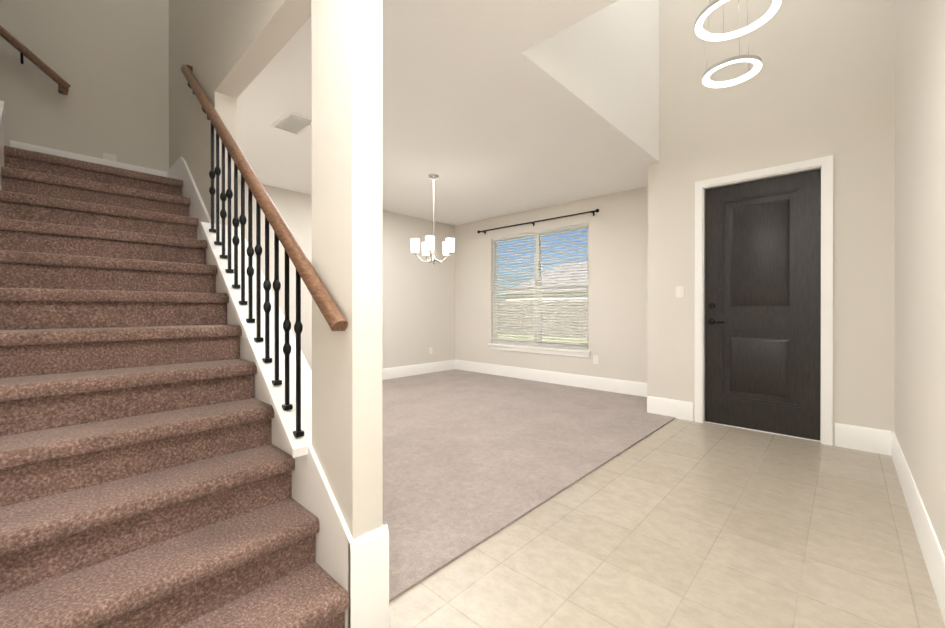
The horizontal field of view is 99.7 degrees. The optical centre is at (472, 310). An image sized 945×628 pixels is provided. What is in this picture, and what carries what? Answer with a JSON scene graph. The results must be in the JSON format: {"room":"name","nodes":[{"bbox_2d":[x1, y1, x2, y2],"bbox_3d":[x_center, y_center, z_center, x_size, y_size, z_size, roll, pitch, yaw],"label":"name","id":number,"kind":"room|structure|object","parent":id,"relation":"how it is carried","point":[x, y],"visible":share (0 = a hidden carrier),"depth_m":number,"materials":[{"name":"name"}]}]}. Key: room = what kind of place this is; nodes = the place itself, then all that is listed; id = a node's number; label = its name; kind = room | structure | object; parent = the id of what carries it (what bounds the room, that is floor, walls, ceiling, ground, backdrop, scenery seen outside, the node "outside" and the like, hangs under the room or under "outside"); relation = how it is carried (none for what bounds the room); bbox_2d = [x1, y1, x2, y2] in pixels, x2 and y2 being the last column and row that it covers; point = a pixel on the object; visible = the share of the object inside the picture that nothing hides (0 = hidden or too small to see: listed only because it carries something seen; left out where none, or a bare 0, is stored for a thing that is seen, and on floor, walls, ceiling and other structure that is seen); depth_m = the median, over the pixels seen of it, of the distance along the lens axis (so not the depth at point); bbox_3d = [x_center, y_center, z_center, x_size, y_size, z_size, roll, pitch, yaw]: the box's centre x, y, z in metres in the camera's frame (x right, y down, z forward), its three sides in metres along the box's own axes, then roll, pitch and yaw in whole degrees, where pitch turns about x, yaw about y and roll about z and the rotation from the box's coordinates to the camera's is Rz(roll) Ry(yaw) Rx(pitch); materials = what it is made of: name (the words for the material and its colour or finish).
{"room":"entrance hall","nodes":[
{"label":"entrance hall","id":0,"kind":"room"},
{"bbox_2d":[0,0,168,171],"bbox_3d":[-3.000,-1.668,2.256,0.750,5.600,2.155,0,0,43],"label":"wall","id":1,"kind":"structure","parent":0,"point":[107,61],"depth_m":2.89,"materials":[{"name":"white paint"}]},
{"bbox_2d":[0,25,70,94],"bbox_3d":[-3.209,-2.002,2.345,0.087,0.992,1.187,0,0,43],"label":"handrail","id":2,"kind":"object","parent":1,"relation":"attached to","point":[40,64],"visible":1,"depth_m":2.63,"materials":[{"name":"brown wood"}]},
{"bbox_2d":[10,140,166,176],"bbox_3d":[-2.731,-1.017,2.907,0.016,0.190,0.838,0,0,43],"label":"baseboard","id":3,"kind":"structure","parent":1,"relation":"attached to","point":[15,144],"depth_m":2.85,"materials":[{"name":"white wood"}]},
{"bbox_2d":[103,153,116,161],"bbox_3d":[-2.690,-1.102,2.956,0.008,0.118,0.076,0,0,43],"label":"outlet","id":4,"kind":"object","parent":1,"relation":"attached to","point":[109,157],"visible":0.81,"depth_m":2.96,"materials":[{"name":"white plastic"}]},
{"bbox_2d":[169,0,310,509],"bbox_3d":[-2.047,-1.670,2.909,4.050,5.600,0.130,0,0,43],"label":"wall","id":5,"kind":"structure","parent":0,"point":[228,50],"depth_m":2.35,"materials":[{"name":"white paint"}]},
{"bbox_2d":[167,157,211,264],"bbox_3d":[-1.982,0.010,2.773,1.264,2.242,0.015,0,0,43],"label":"skirt","id":6,"kind":"object","parent":5,"relation":"attached to","point":[179,169],"visible":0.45,"depth_m":2.64,"materials":[{"name":"white wood"}]},
{"bbox_2d":[201,222,311,457],"bbox_3d":[-1.037,0.013,1.943,1.250,1.042,0.203,0,0,43],"label":"wall cap","id":7,"kind":"object","parent":5,"relation":"on","point":[298,446],"visible":0.64,"depth_m":1.78,"materials":[{"name":"white wood"}]},
{"bbox_2d":[181,65,347,437],"bbox_3d":[-1.178,-0.589,1.992,2.102,2.120,0.059,0,0,43],"label":"stair railing","id":8,"kind":"object","parent":7,"relation":"on","point":[328,307],"visible":1,"depth_m":1.75,"materials":[{"name":"brown wood"}]},
{"bbox_2d":[238,179,454,370],"bbox_3d":[-1.868,-0.312,5.981,0.120,2.870,4.600,0,0,43],"label":"wall","id":9,"kind":"structure","parent":0,"point":[418,308],"depth_m":6.60,"materials":[{"name":"white paint"}]},
{"bbox_2d":[382,360,453,379],"bbox_3d":[-1.860,1.028,5.894,0.016,0.190,4.480,0,0,43],"label":"baseboard","id":10,"kind":"structure","parent":9,"relation":"attached to","point":[410,370],"depth_m":6.84,"materials":[{"name":"white wood"}]},
{"bbox_2d":[311,0,382,539],"bbox_3d":[-0.457,-1.666,1.433,0.290,5.600,0.115,0,0,43],"label":"column","id":11,"kind":"structure","parent":0,"point":[347,218],"depth_m":1.35,"materials":[{"name":"white paint"}]},
{"bbox_2d":[308,445,353,627],"bbox_3d":[-0.498,0.819,1.387,0.300,0.629,0.015,0,0,43],"label":"skirt","id":12,"kind":"object","parent":11,"relation":"attached to","point":[334,539],"depth_m":1.38,"materials":[{"name":"white wood"}]},
{"bbox_2d":[348,524,388,627],"bbox_3d":[-0.451,0.941,1.434,0.306,0.386,0.146,0,0,43],"label":"baseboard","id":13,"kind":"structure","parent":11,"relation":"attached to","point":[368,580],"depth_m":1.33,"materials":[{"name":"white wood"}]},
{"bbox_2d":[237,0,658,225],"bbox_3d":[-0.125,-1.741,3.603,5.670,0.300,5.450,0,0,43],"label":"ceiling","id":14,"kind":"structure","parent":0,"point":[482,120],"depth_m":3.32,"materials":[{"name":"white paint"}]},
{"bbox_2d":[271,111,311,135],"bbox_3d":[-1.519,-1.583,3.394,0.380,0.014,0.240,0,0,43],"label":"ceiling vent","id":15,"kind":"object","parent":14,"relation":"in","point":[281,119],"visible":0.88,"depth_m":3.38,"materials":[{"name":"white metal"}]},
{"bbox_2d":[410,174,454,264],"bbox_3d":[-0.449,-1.066,4.734,0.524,1.054,0.508,0,0,43],"label":"chandelier","id":16,"kind":"object","parent":14,"relation":"hanging from","point":[428,245],"visible":1,"depth_m":4.63,"materials":[{"name":"white glass"}]},
{"bbox_2d":[382,369,675,601],"bbox_3d":[-0.370,1.170,4.585,4.220,0.112,4.600,0,0,43],"label":"floor","id":17,"kind":"structure","parent":0,"point":[471,460],"depth_m":3.18,"materials":[{"name":"grey carpet"}]},
{"bbox_2d":[455,186,647,382],"bbox_3d":[1.141,-0.312,6.235,3.930,2.870,0.120,0,0,43],"label":"wall","id":18,"kind":"structure","parent":0,"point":[618,286],"depth_m":5.61,"materials":[{"name":"white paint"}]},
{"bbox_2d":[477,209,598,233],"bbox_3d":[0.933,-1.368,6.275,2.262,0.071,0.100,0,0,43],"label":"curtain rod","id":19,"kind":"object","parent":18,"relation":"attached to","point":[533,222],"visible":1,"depth_m":6.12,"materials":[{"name":"black metal"}]},
{"bbox_2d":[488,343,590,357],"bbox_3d":[0.995,0.623,6.309,1.900,0.099,0.115,0,0,43],"label":"window sill","id":20,"kind":"structure","parent":18,"relation":"attached to","point":[559,351],"depth_m":6.18,"materials":[{"name":"white wood"}]},
{"bbox_2d":[493,227,588,348],"bbox_3d":[1.045,-0.338,6.359,1.820,1.820,0.060,0,0,43],"label":"window","id":21,"kind":"structure","parent":18,"relation":"in","point":[535,294],"depth_m":6.29,"materials":[{"name":"white plastic"}]},
{"bbox_2d":[492,223,588,349],"bbox_3d":[0.997,-0.338,6.308,1.796,1.813,0.068,0,0,43],"label":"window blinds","id":22,"kind":"object","parent":21,"relation":"attached to","point":[516,341],"visible":0.9,"depth_m":6.23,"materials":[{"name":"white plastic"}]},
{"bbox_2d":[454,360,646,396],"bbox_3d":[1.061,1.028,6.220,3.780,0.190,0.016,0,0,43],"label":"baseboard","id":23,"kind":"structure","parent":18,"relation":"attached to","point":[590,382],"depth_m":5.98,"materials":[{"name":"white wood"}]},
{"bbox_2d":[593,355,597,363],"bbox_3d":[1.729,0.694,5.600,0.076,0.118,0.008,0,0,43],"label":"outlet","id":24,"kind":"object","parent":18,"relation":"attached to","point":[595,359],"visible":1,"depth_m":5.60,"materials":[{"name":"white plastic"}]},
{"bbox_2d":[539,0,658,146],"bbox_3d":[0.696,-3.105,2.963,0.120,2.730,3.700,0,0,43],"label":"wall","id":25,"kind":"structure","parent":0,"point":[609,54],"depth_m":3.57,"materials":[{"name":"white paint"}]},
{"bbox_2d":[389,418,944,627],"bbox_3d":[-0.273,1.181,2.427,4.510,0.100,6.120,0,0,43],"label":"floor","id":26,"kind":"structure","parent":0,"point":[677,523],"depth_m":1.87,"materials":[{"name":"beige tile"}]},
{"bbox_2d":[0,146,348,627],"bbox_3d":[-2.116,-0.225,1.505,2.828,2.716,2.016,0,0,43],"label":"staircase","id":27,"kind":"structure","parent":26,"relation":"on","point":[147,466],"depth_m":1.45,"materials":[{"name":"carpet"}]},
{"bbox_2d":[647,0,894,445],"bbox_3d":[2.690,-1.672,3.738,1.980,5.600,0.150,0,0,43],"label":"wall","id":28,"kind":"structure","parent":0,"point":[820,83],"depth_m":3.50,"materials":[{"name":"white paint"}]},
{"bbox_2d":[646,392,693,420],"bbox_3d":[2.076,1.032,4.204,0.455,0.190,0.016,0,0,43],"label":"baseboard","id":29,"kind":"structure","parent":28,"relation":"attached to","point":[683,410],"depth_m":4.18,"materials":[{"name":"white wood"}]},
{"bbox_2d":[676,286,683,297],"bbox_3d":[2.149,-0.191,4.135,0.076,0.118,0.011,0,0,43],"label":"light switch","id":30,"kind":"object","parent":28,"relation":"attached to","point":[679,291],"visible":1,"depth_m":4.13,"materials":[{"name":"white plastic"}]},
{"bbox_2d":[705,169,820,440],"bbox_3d":[2.673,-0.047,3.716,0.893,2.335,0.100,0,0,43],"label":"front door","id":31,"kind":"structure","parent":28,"relation":"in","point":[762,304],"depth_m":3.69,"materials":[{"name":"black wood"}]},
{"bbox_2d":[695,155,832,445],"bbox_3d":[2.681,-0.083,3.737,1.036,2.423,0.168,0,0,43],"label":"door frame","id":32,"kind":"structure","parent":28,"relation":"attached to","point":[824,164],"depth_m":3.45,"materials":[{"name":"white wood"}]},
{"bbox_2d":[835,423,885,454],"bbox_3d":[3.133,1.035,3.216,0.311,0.190,0.016,0,0,43],"label":"baseboard","id":33,"kind":"structure","parent":28,"relation":"attached to","point":[884,442],"depth_m":3.21,"materials":[{"name":"white wood"}]},
{"bbox_2d":[894,0,944,555],"bbox_3d":[1.683,-1.666,1.298,0.120,5.600,4.790,0,0,43],"label":"wall","id":34,"kind":"structure","parent":0,"point":[919,382],"depth_m":2.01,"materials":[{"name":"white paint"}]},
{"bbox_2d":[886,430,944,623],"bbox_3d":[1.674,1.039,1.395,0.016,0.190,4.670,0,0,43],"label":"baseboard","id":35,"kind":"structure","parent":34,"relation":"attached to","point":[934,558],"depth_m":1.88,"materials":[{"name":"white wood"}]},
{"bbox_3d":[-0.273,-4.519,2.414,4.510,0.100,6.120,0,0,43],"label":"ceiling","id":36,"kind":"structure","parent":0,"visible":0},
{"bbox_2d":[695,0,781,87],"bbox_3d":[1.826,-3.052,2.761,0.500,2.832,0.500,0,0,43],"label":"ring pendant light","id":37,"kind":"object","parent":36,"relation":"hanging from","point":[703,34],"visible":1,"depth_m":2.80,"materials":[{"name":"silver metal"}]},
{"bbox_3d":[-1.329,-1.665,0.917,3.760,5.600,0.120,0,0,43],"label":"wall","id":38,"kind":"structure","parent":0,"visible":0},
{"bbox_2d":[0,100,3,189],"bbox_3d":[-1.776,-0.024,1.431,2.410,2.315,0.016,0,0,43],"label":"skirt","id":39,"kind":"object","parent":38,"relation":"attached to","point":[1,133],"visible":0.25,"depth_m":2.16,"materials":[{"name":"white wood"}]}
]}

